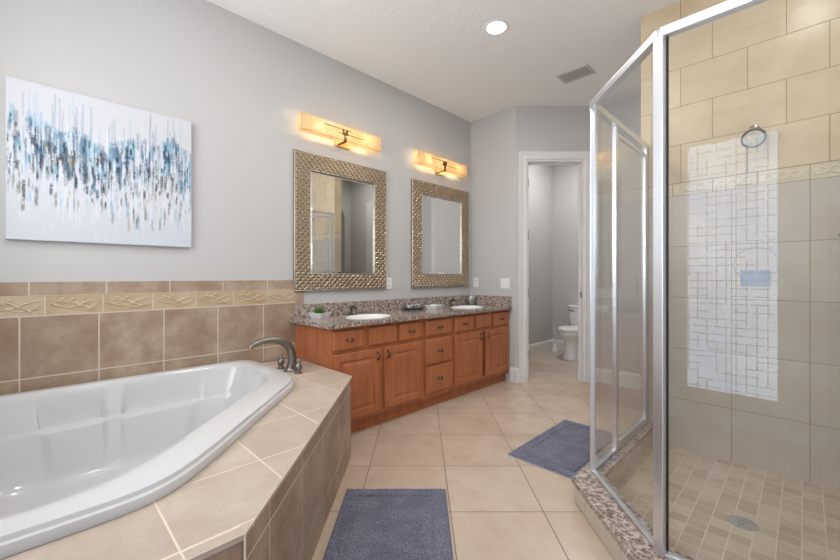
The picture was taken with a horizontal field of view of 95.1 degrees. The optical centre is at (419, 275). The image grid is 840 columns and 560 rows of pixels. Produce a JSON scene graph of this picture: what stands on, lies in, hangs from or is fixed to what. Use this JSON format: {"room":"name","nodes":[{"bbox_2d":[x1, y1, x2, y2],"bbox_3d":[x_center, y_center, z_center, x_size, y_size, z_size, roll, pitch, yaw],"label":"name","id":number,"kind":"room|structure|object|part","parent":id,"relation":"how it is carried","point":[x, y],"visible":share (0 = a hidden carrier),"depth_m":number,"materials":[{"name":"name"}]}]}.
{"room":"bathroom","nodes":[
{"label":"bathroom","id":0,"kind":"room"},
{"bbox_2d":[0,0,551,362],"bbox_3d":[-0.117,-0.348,4.006,0.120,3.030,6.700,0,0,45],"label":"wall","id":1,"kind":"structure","parent":0,"point":[242,86],"depth_m":2.70,"materials":[{"name":"grey paint"}]},
{"bbox_2d":[5,76,190,247],"bbox_3d":[-1.792,-0.595,2.222,0.032,0.817,0.824,0,0,45],"label":"canvas painting","id":2,"kind":"object","parent":1,"relation":"attached to","point":[79,168],"visible":1,"depth_m":2.15,"materials":[{"name":"fabric"}]},
{"bbox_2d":[0,280,293,296],"bbox_3d":[-1.656,0.069,2.375,0.012,0.073,1.887,0,0,45],"label":"trim","id":3,"kind":"structure","parent":1,"relation":"attached to","point":[7,289],"depth_m":2.29,"materials":[{"name":"brown tile"}]},
{"bbox_2d":[0,302,294,394],"bbox_3d":[-1.656,0.423,2.376,0.010,0.428,1.887,0,0,45],"label":"tile backsplash","id":4,"kind":"structure","parent":1,"relation":"attached to","point":[45,351],"depth_m":2.29,"materials":[{"name":"brown tile"}]},
{"bbox_2d":[0,289,294,317],"bbox_3d":[-1.656,0.157,2.376,0.010,0.104,1.887,0,0,45],"label":"trim","id":5,"kind":"structure","parent":1,"relation":"attached to","point":[46,309],"depth_m":2.30,"materials":[{"name":"beige tile"}]},
{"bbox_2d":[295,291,303,304],"bbox_3d":[-0.965,0.167,3.067,0.010,0.124,0.070,0,0,45],"label":"trim","id":6,"kind":"structure","parent":1,"relation":"attached to","point":[299,295],"depth_m":3.06,"materials":[{"name":"brown tile"}]},
{"bbox_2d":[293,149,385,291],"bbox_3d":[-0.660,-0.439,3.354,0.034,1.122,0.940,0,0,45],"label":"framed mirror","id":7,"kind":"object","parent":1,"relation":"attached to","point":[339,207],"visible":1,"depth_m":3.30,"materials":[{"name":"beige metal"}]},
{"bbox_2d":[311,171,373,273],"bbox_3d":[-0.664,-0.439,3.358,0.011,0.844,0.662,0,0,45],"label":"mirror glass","id":8,"kind":"object","parent":7,"relation":"attached to","point":[342,205],"depth_m":3.33,"materials":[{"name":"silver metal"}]},
{"bbox_2d":[298,112,380,152],"bbox_3d":[-0.668,-1.196,3.284,0.120,0.155,0.786,0,0,45],"label":"vanity light","id":9,"kind":"object","parent":1,"relation":"attached to","point":[344,137],"visible":1,"depth_m":3.22,"materials":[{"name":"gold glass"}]},
{"bbox_3d":[-0.677,-1.188,3.353,0.011,0.140,0.155,0,0,45],"label":"wall plate","id":10,"kind":"part","parent":9,"relation":"part of","materials":[{"name":"gold metal"}]},
{"bbox_2d":[295,295,467,317],"bbox_3d":[-0.186,0.279,3.838,0.020,0.104,2.274,0,0,45],"label":"backsplash","id":11,"kind":"structure","parent":1,"relation":"attached to","point":[335,308],"depth_m":3.59,"materials":[{"name":"brown stone"}]},
{"bbox_2d":[386,278,391,288],"bbox_3d":[-0.302,0.072,3.731,0.007,0.114,0.070,0,0,45],"label":"wall outlet","id":12,"kind":"object","parent":1,"relation":"attached to","point":[388,280],"visible":1,"depth_m":3.73,"materials":[{"name":"white plastic"}]},
{"bbox_2d":[411,178,468,287],"bbox_3d":[0.249,-0.439,4.263,0.034,1.122,0.940,0,0,45],"label":"framed mirror","id":13,"kind":"object","parent":1,"relation":"attached to","point":[439,213],"visible":1,"depth_m":4.21,"materials":[{"name":"beige metal"}]},
{"bbox_2d":[422,195,460,273],"bbox_3d":[0.244,-0.439,4.267,0.011,0.844,0.662,0,0,45],"label":"mirror glass","id":14,"kind":"object","parent":13,"relation":"attached to","point":[441,215],"depth_m":4.25,"materials":[{"name":"silver metal"}]},
{"bbox_2d":[414,150,466,177],"bbox_3d":[0.233,-1.196,4.186,0.120,0.155,0.786,0,0,45],"label":"vanity light","id":15,"kind":"object","parent":1,"relation":"attached to","point":[441,166],"visible":1,"depth_m":4.12,"materials":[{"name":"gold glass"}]},
{"bbox_3d":[0.225,-1.188,4.255,0.011,0.140,0.155,0,0,45],"label":"wall plate","id":16,"kind":"part","parent":15,"relation":"part of","materials":[{"name":"gold metal"}]},
{"bbox_2d":[529,339,552,355],"bbox_3d":[1.423,1.088,5.450,0.016,0.158,2.000,0,0,45],"label":"baseboard","id":17,"kind":"structure","parent":1,"relation":"attached to","point":[539,347],"depth_m":5.85,"materials":[{"name":"white paint"}]},
{"bbox_2d":[207,0,679,121],"bbox_3d":[1.474,-1.923,2.416,4.620,0.120,6.700,0,0,45],"label":"ceiling","id":18,"kind":"structure","parent":0,"point":[439,53],"depth_m":3.06,"materials":[{"name":"white paint"}]},
{"bbox_2d":[483,19,508,35],"bbox_3d":[0.571,-1.875,2.879,0.190,0.036,0.190,0,0,45],"label":"recessed light","id":19,"kind":"object","parent":18,"relation":"in","point":[496,27],"visible":0.94,"depth_m":2.90,"materials":[{"name":"white plastic"}]},
{"bbox_2d":[556,64,595,83],"bbox_3d":[1.435,-1.857,3.536,0.284,0.011,0.194,0,0,45],"label":"ceiling vent","id":20,"kind":"object","parent":18,"relation":"in","point":[585,70],"visible":1,"depth_m":3.53,"materials":[{"name":"grey metal"}]},
{"bbox_2d":[470,106,515,380],"bbox_3d":[0.872,-0.348,4.474,0.618,3.030,0.120,0,0,45],"label":"wall","id":21,"kind":"structure","parent":0,"point":[492,137],"depth_m":4.41,"materials":[{"name":"grey paint"}]},
{"bbox_2d":[473,278,478,286],"bbox_3d":[0.668,0.077,4.587,0.070,0.114,0.007,0,0,45],"label":"wall outlet","id":22,"kind":"object","parent":21,"relation":"attached to","point":[475,280],"visible":1,"depth_m":4.58,"materials":[{"name":"white plastic"}]},
{"bbox_2d":[500,278,509,288],"bbox_3d":[0.952,0.082,4.302,0.116,0.114,0.009,0,0,45],"label":"light switch","id":23,"kind":"object","parent":21,"relation":"attached to","point":[504,282],"visible":1,"depth_m":4.30,"materials":[{"name":"white plastic"}]},
{"bbox_2d":[510,367,515,382],"bbox_3d":[1.020,1.088,4.230,0.063,0.158,0.016,0,0,45],"label":"baseboard","id":24,"kind":"structure","parent":21,"relation":"attached to","point":[512,370],"depth_m":4.22,"materials":[{"name":"white paint"}]},
{"bbox_2d":[516,106,600,367],"bbox_3d":[1.518,-0.348,4.273,0.940,3.030,0.120,0,0,0],"label":"wall","id":25,"kind":"structure","parent":0,"point":[538,128],"depth_m":4.21,"materials":[{"name":"grey paint"}]},
{"bbox_2d":[519,151,589,382],"bbox_3d":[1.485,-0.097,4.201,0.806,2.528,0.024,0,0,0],"label":"trim","id":26,"kind":"structure","parent":25,"relation":"attached to","point":[524,156],"depth_m":4.20,"materials":[{"name":"white paint"}]},
{"bbox_2d":[516,368,600,382],"bbox_3d":[1.515,1.088,4.205,0.935,0.158,0.016,0,0,0],"label":"baseboard","id":27,"kind":"structure","parent":25,"relation":"attached to","point":[598,370],"depth_m":4.20,"materials":[{"name":"white paint"}]},
{"bbox_2d":[552,165,577,339],"bbox_3d":[2.662,-0.348,5.711,1.400,3.030,0.120,0,0,45],"label":"wall","id":28,"kind":"structure","parent":0,"point":[564,177],"depth_m":6.02,"materials":[{"name":"grey paint"}]},
{"bbox_2d":[553,339,563,349],"bbox_3d":[2.550,1.088,5.726,1.220,0.158,0.016,0,0,45],"label":"baseboard","id":29,"kind":"structure","parent":28,"relation":"attached to","point":[560,343],"depth_m":6.05,"materials":[{"name":"white paint"}]},
{"bbox_2d":[312,349,839,559],"bbox_3d":[1.474,1.225,2.416,4.620,0.124,6.700,0,0,45],"label":"floor","id":30,"kind":"structure","parent":0,"point":[501,506],"depth_m":2.14,"materials":[{"name":"beige tile"}]},
{"bbox_2d":[0,358,351,559],"bbox_3d":[-1.000,0.905,1.718,1.864,0.525,1.883,0,0,45],"label":"tub deck","id":31,"kind":"object","parent":30,"relation":"on","point":[271,494],"visible":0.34,"depth_m":1.22,"materials":[{"name":"beige tile"}]},
{"bbox_2d":[0,360,294,558],"bbox_3d":[-1.220,0.826,1.702,1.564,0.470,1.535,0,0,45],"label":"bathtub","id":32,"kind":"object","parent":31,"relation":"in","point":[74,458],"visible":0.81,"depth_m":1.93,"materials":[{"name":"white ceramic"}]},
{"bbox_3d":[-0.587,0.905,1.480,0.484,0.525,2.289,0,0,11],"label":"edge trim","id":33,"kind":"part","parent":31,"relation":"part of","materials":[{"name":"tile"}]},
{"bbox_2d":[249,337,304,373],"bbox_3d":[-0.962,0.525,2.525,0.288,0.254,0.317,0,0,45],"label":"tub faucet","id":34,"kind":"object","parent":31,"relation":"on","point":[293,364],"visible":1,"depth_m":2.57,"materials":[{"name":"silver metal"}]},
{"bbox_3d":[-0.966,0.599,2.670,0.052,0.088,0.052,0,0,45],"label":"handle","id":35,"kind":"part","parent":34,"relation":"part of","materials":[{"name":"silver metal"}]},
{"bbox_3d":[-0.803,0.599,2.536,0.052,0.088,0.052,0,0,45],"label":"handle","id":36,"kind":"part","parent":34,"relation":"part of","materials":[{"name":"silver metal"}]},
{"bbox_2d":[295,319,422,433],"bbox_3d":[-0.460,0.765,3.158,0.571,0.803,0.913,0,0,45],"label":"vanity cabinet","id":37,"kind":"object","parent":30,"relation":"on","point":[384,361],"visible":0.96,"depth_m":2.95,"materials":[{"name":"brown wood"}]},
{"bbox_3d":[-0.510,0.458,2.764,0.020,0.134,0.263,0,0,45],"label":"drawer","id":38,"kind":"part","parent":37,"relation":"part of","materials":[{"name":"brown wood"}]},
{"bbox_3d":[-0.458,0.796,2.817,0.020,0.478,0.413,0,0,45],"label":"door","id":39,"kind":"part","parent":37,"relation":"part of","materials":[{"name":"brown wood"}]},
{"bbox_3d":[-0.290,0.458,2.985,0.020,0.134,0.275,0,0,45],"label":"drawer","id":40,"kind":"part","parent":37,"relation":"part of","materials":[{"name":"brown wood"}]},
{"bbox_3d":[-0.131,0.796,3.144,0.020,0.478,0.419,0,0,45],"label":"door","id":41,"kind":"part","parent":37,"relation":"part of","materials":[{"name":"brown wood"}]},
{"bbox_3d":[-0.073,0.458,3.201,0.020,0.134,0.268,0,0,45],"label":"drawer","id":42,"kind":"part","parent":37,"relation":"part of","materials":[{"name":"brown wood"}]},
{"bbox_2d":[323,488,453,559],"bbox_3d":[-0.130,1.157,1.657,0.535,0.018,0.868,0,0,0],"label":"bath mat","id":43,"kind":"object","parent":30,"relation":"on","point":[371,524],"visible":1,"depth_m":1.76,"materials":[{"name":"blue fabric"}]},
{"bbox_2d":[420,316,451,409],"bbox_3d":[0.000,0.765,3.620,0.569,0.803,0.388,0,0,45],"label":"vanity cabinet","id":44,"kind":"object","parent":30,"relation":"on","point":[437,332],"visible":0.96,"depth_m":3.42,"materials":[{"name":"brown wood"}]},
{"bbox_3d":[0.172,0.910,3.447,0.020,0.234,0.351,0,0,45],"label":"drawer","id":45,"kind":"part","parent":44,"relation":"part of","materials":[{"name":"brown wood"}]},
{"bbox_3d":[0.172,0.665,3.447,0.020,0.220,0.351,0,0,45],"label":"drawer","id":46,"kind":"part","parent":44,"relation":"part of","materials":[{"name":"brown wood"}]},
{"bbox_3d":[0.172,0.458,3.447,0.020,0.134,0.351,0,0,45],"label":"drawer","id":47,"kind":"part","parent":44,"relation":"part of","materials":[{"name":"brown wood"}]},
{"bbox_2d":[449,309,508,398],"bbox_3d":[0.479,0.765,4.097,0.571,0.803,0.959,0,0,45],"label":"vanity cabinet","id":48,"kind":"object","parent":30,"relation":"on","point":[480,341],"visible":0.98,"depth_m":3.86,"materials":[{"name":"brown wood"}]},
{"bbox_2d":[290,295,511,328],"bbox_3d":[-0.003,0.295,3.626,0.580,0.136,2.314,0,0,45],"label":"countertop","id":49,"kind":"structure","parent":48,"relation":"on","point":[336,319],"depth_m":3.48,"materials":[{"name":"stone"}]},
{"bbox_2d":[308,312,330,317],"bbox_3d":[-0.800,0.310,3.062,0.135,0.042,0.135,0,0,25],"label":"dish","id":50,"kind":"object","parent":49,"relation":"on","point":[311,314],"visible":0.93,"depth_m":3.02,"materials":[{"name":"white ceramic"}]},
{"bbox_2d":[312,307,326,312],"bbox_3d":[-0.804,0.274,3.061,0.112,0.058,0.102,0,0,45],"label":"succulent","id":51,"kind":"object","parent":50,"relation":"on","point":[317,309],"visible":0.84,"depth_m":3.04,"materials":[{"name":"green plant"}]},
{"bbox_2d":[343,305,359,314],"bbox_3d":[-0.583,0.290,3.284,0.130,0.082,0.128,0,0,0],"label":"sink faucet","id":52,"kind":"object","parent":49,"relation":"on","point":[353,306],"visible":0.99,"depth_m":3.27,"materials":[{"name":"grey metal"}]},
{"bbox_3d":[-0.565,0.290,3.266,0.108,0.082,0.044,0,0,45],"label":"spout","id":53,"kind":"part","parent":52,"relation":"part of","materials":[{"name":"grey metal"}]},
{"bbox_2d":[345,314,390,318],"bbox_3d":[-0.418,0.396,3.119,0.306,0.142,0.400,0,0,45],"label":"oval sink","id":54,"kind":"object","parent":49,"relation":"in","point":[361,316],"visible":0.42,"depth_m":3.25,"materials":[{"name":"white ceramic"}]},
{"bbox_2d":[402,307,424,309],"bbox_3d":[-0.064,0.321,3.798,0.184,0.019,0.292,0,0,45],"label":"tray","id":55,"kind":"object","parent":49,"relation":"on","point":[403,308],"visible":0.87,"depth_m":3.72,"materials":[{"name":"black metal"}]},
{"bbox_2d":[425,304,442,308],"bbox_3d":[0.144,0.311,3.879,0.135,0.040,0.135,0,0,33],"label":"soap dish","id":56,"kind":"object","parent":49,"relation":"on","point":[431,306],"visible":0.99,"depth_m":3.84,"materials":[{"name":"white ceramic"}]},
{"bbox_2d":[446,299,456,306],"bbox_3d":[0.340,0.290,4.207,0.130,0.082,0.128,0,0,0],"label":"sink faucet","id":57,"kind":"object","parent":49,"relation":"on","point":[451,300],"visible":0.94,"depth_m":4.19,"materials":[{"name":"grey metal"}]},
{"bbox_2d":[450,306,482,308],"bbox_3d":[0.494,0.396,4.052,0.306,0.142,0.400,0,0,45],"label":"oval sink","id":58,"kind":"object","parent":49,"relation":"in","point":[456,307],"visible":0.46,"depth_m":4.17,"materials":[{"name":"white ceramic"}]},
{"bbox_2d":[467,295,474,303],"bbox_3d":[0.604,0.281,4.523,0.098,0.100,0.098,0,0,45],"label":"vase","id":59,"kind":"object","parent":49,"relation":"on","point":[470,298],"visible":0.94,"depth_m":4.49,"materials":[{"name":"silver metal"}]},
{"bbox_3d":[0.428,0.458,3.702,0.020,0.134,0.291,0,0,45],"label":"drawer","id":60,"kind":"part","parent":48,"relation":"part of","materials":[{"name":"brown wood"}]},
{"bbox_3d":[0.475,0.796,3.750,0.020,0.478,0.421,0,0,45],"label":"door","id":61,"kind":"part","parent":48,"relation":"part of","materials":[{"name":"brown wood"}]},
{"bbox_3d":[0.647,0.458,3.922,0.020,0.134,0.265,0,0,45],"label":"drawer","id":62,"kind":"part","parent":48,"relation":"part of","materials":[{"name":"brown wood"}]},
{"bbox_3d":[0.827,0.796,4.102,0.020,0.478,0.430,0,0,45],"label":"door","id":63,"kind":"part","parent":48,"relation":"part of","materials":[{"name":"brown wood"}]},
{"bbox_3d":[0.873,0.458,4.148,0.020,0.134,0.299,0,0,45],"label":"drawer","id":64,"kind":"part","parent":48,"relation":"part of","materials":[{"name":"brown wood"}]},
{"bbox_2d":[552,327,558,351],"bbox_3d":[2.099,0.976,5.962,0.104,0.381,0.104,0,0,45],"label":"toilet brush","id":65,"kind":"object","parent":30,"relation":"on","point":[555,345],"visible":1,"depth_m":5.94,"materials":[{"name":"white plastic"}]},
{"bbox_2d":[508,419,620,479],"bbox_3d":[1.035,1.157,2.618,0.490,0.018,0.866,0,0,45],"label":"bath mat","id":66,"kind":"object","parent":30,"relation":"on","point":[563,449],"visible":0.8,"depth_m":2.56,"materials":[{"name":"blue fabric"}]},
{"bbox_2d":[558,304,577,360],"bbox_3d":[2.247,0.802,5.515,0.448,0.730,0.738,0,0,45],"label":"toilet","id":67,"kind":"object","parent":30,"relation":"on","point":[569,334],"visible":0.57,"depth_m":5.33,"materials":[{"name":"white ceramic"}]},
{"bbox_3d":[2.156,0.761,5.424,0.396,0.022,0.480,0,0,45],"label":"seat","id":68,"kind":"part","parent":67,"relation":"part of","materials":[{"name":"white plastic"}]},
{"bbox_3d":[2.156,0.737,5.424,0.398,0.024,0.481,0,0,45],"label":"lid","id":69,"kind":"part","parent":67,"relation":"part of","materials":[{"name":"white plastic"}]},
{"bbox_3d":[2.185,0.969,5.454,0.394,0.394,0.557,0,0,45],"label":"bowl","id":70,"kind":"part","parent":67,"relation":"part of","materials":[{"name":"white ceramic"}]},
{"bbox_3d":[2.431,0.454,5.699,0.448,0.034,0.217,0,0,45],"label":"tank lid","id":71,"kind":"part","parent":67,"relation":"part of","materials":[{"name":"white ceramic"}]},
{"bbox_3d":[2.398,0.654,5.666,0.426,0.365,0.305,0,0,45],"label":"tank","id":72,"kind":"part","parent":67,"relation":"part of","materials":[{"name":"white ceramic"}]},
{"bbox_2d":[572,420,695,559],"bbox_3d":[1.223,1.102,1.710,0.876,0.120,2.131,0,0,0],"label":"shower curb","id":73,"kind":"object","parent":30,"relation":"on","point":[617,532],"visible":0.7,"depth_m":1.78,"materials":[{"name":"stone"}]},
{"bbox_2d":[589,0,767,559],"bbox_3d":[1.256,0.059,1.727,0.753,1.967,2.046,0,0,0],"label":"shower enclosure","id":74,"kind":"object","parent":73,"relation":"on","point":[657,43],"visible":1,"depth_m":1.44,"materials":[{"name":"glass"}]},
{"bbox_3d":[0.921,0.075,2.046,0.026,1.934,0.028,0,0,23],"label":"corner post","id":75,"kind":"part","parent":74,"relation":"part of","materials":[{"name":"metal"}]},
{"bbox_3d":[1.162,0.068,2.288,0.024,1.918,0.024,0,0,45],"label":"hinge post","id":76,"kind":"part","parent":74,"relation":"part of","materials":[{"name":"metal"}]},
{"bbox_3d":[1.383,0.081,2.510,0.020,1.878,0.594,0,0,45],"label":"door frame","id":77,"kind":"part","parent":74,"relation":"part of","materials":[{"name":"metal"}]},
{"bbox_3d":[1.560,0.074,2.728,0.039,0.165,0.024,0,0,45],"label":"handle","id":78,"kind":"part","parent":74,"relation":"part of","materials":[{"name":"silver metal"}]},
{"bbox_3d":[1.606,0.074,2.732,0.024,1.935,0.023,0,0,45],"label":"wall post","id":79,"kind":"part","parent":74,"relation":"part of","materials":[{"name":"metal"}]},
{"bbox_3d":[0.904,0.075,1.441,0.034,1.934,0.040,0,0,-22],"label":"corner post","id":80,"kind":"part","parent":74,"relation":"part of","materials":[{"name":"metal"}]},
{"bbox_2d":[727,515,757,530],"bbox_3d":[1.518,1.161,1.806,0.112,0.004,0.112,0,0,45],"label":"shower drain","id":81,"kind":"object","parent":30,"relation":"on","point":[743,523],"visible":1,"depth_m":1.80,"materials":[{"name":"silver metal"}]},
{"bbox_2d":[601,94,640,373],"bbox_3d":[2.815,-0.348,3.471,2.215,3.030,0.120,0,0,45],"label":"wall","id":82,"kind":"structure","parent":0,"point":[627,111],"depth_m":4.05,"materials":[{"name":"grey paint"}]},
{"bbox_2d":[601,368,640,389],"bbox_3d":[2.769,1.088,3.421,2.210,0.158,0.016,0,0,45],"label":"baseboard","id":83,"kind":"structure","parent":82,"relation":"attached to","point":[626,379],"depth_m":4.03,"materials":[{"name":"white paint"}]},
{"bbox_2d":[641,0,839,490],"bbox_3d":[2.155,-0.348,2.286,1.474,3.030,0.120,0,0,45],"label":"wall","id":84,"kind":"structure","parent":0,"point":[754,272],"depth_m":2.33,"materials":[{"name":"beige tile"}]},
{"bbox_2d":[641,160,839,200],"bbox_3d":[2.155,-0.586,2.286,1.474,0.085,0.120,0,0,45],"label":"trim","id":85,"kind":"structure","parent":84,"relation":"on","point":[809,174],"depth_m":2.32,"materials":[{"name":"beige tile"}]},
{"bbox_2d":[740,125,766,147],"bbox_3d":[1.963,-0.832,2.255,0.116,0.172,0.193,0,0,45],"label":"shower","id":86,"kind":"object","parent":84,"relation":"attached to","point":[754,136],"visible":1,"depth_m":2.21,"materials":[{"name":"silver metal"}]},
{"bbox_3d":[1.978,-0.865,2.283,0.060,0.106,0.133,0,0,45],"label":"arm","id":87,"kind":"part","parent":86,"relation":"part of","materials":[{"name":"silver metal"}]}
]}

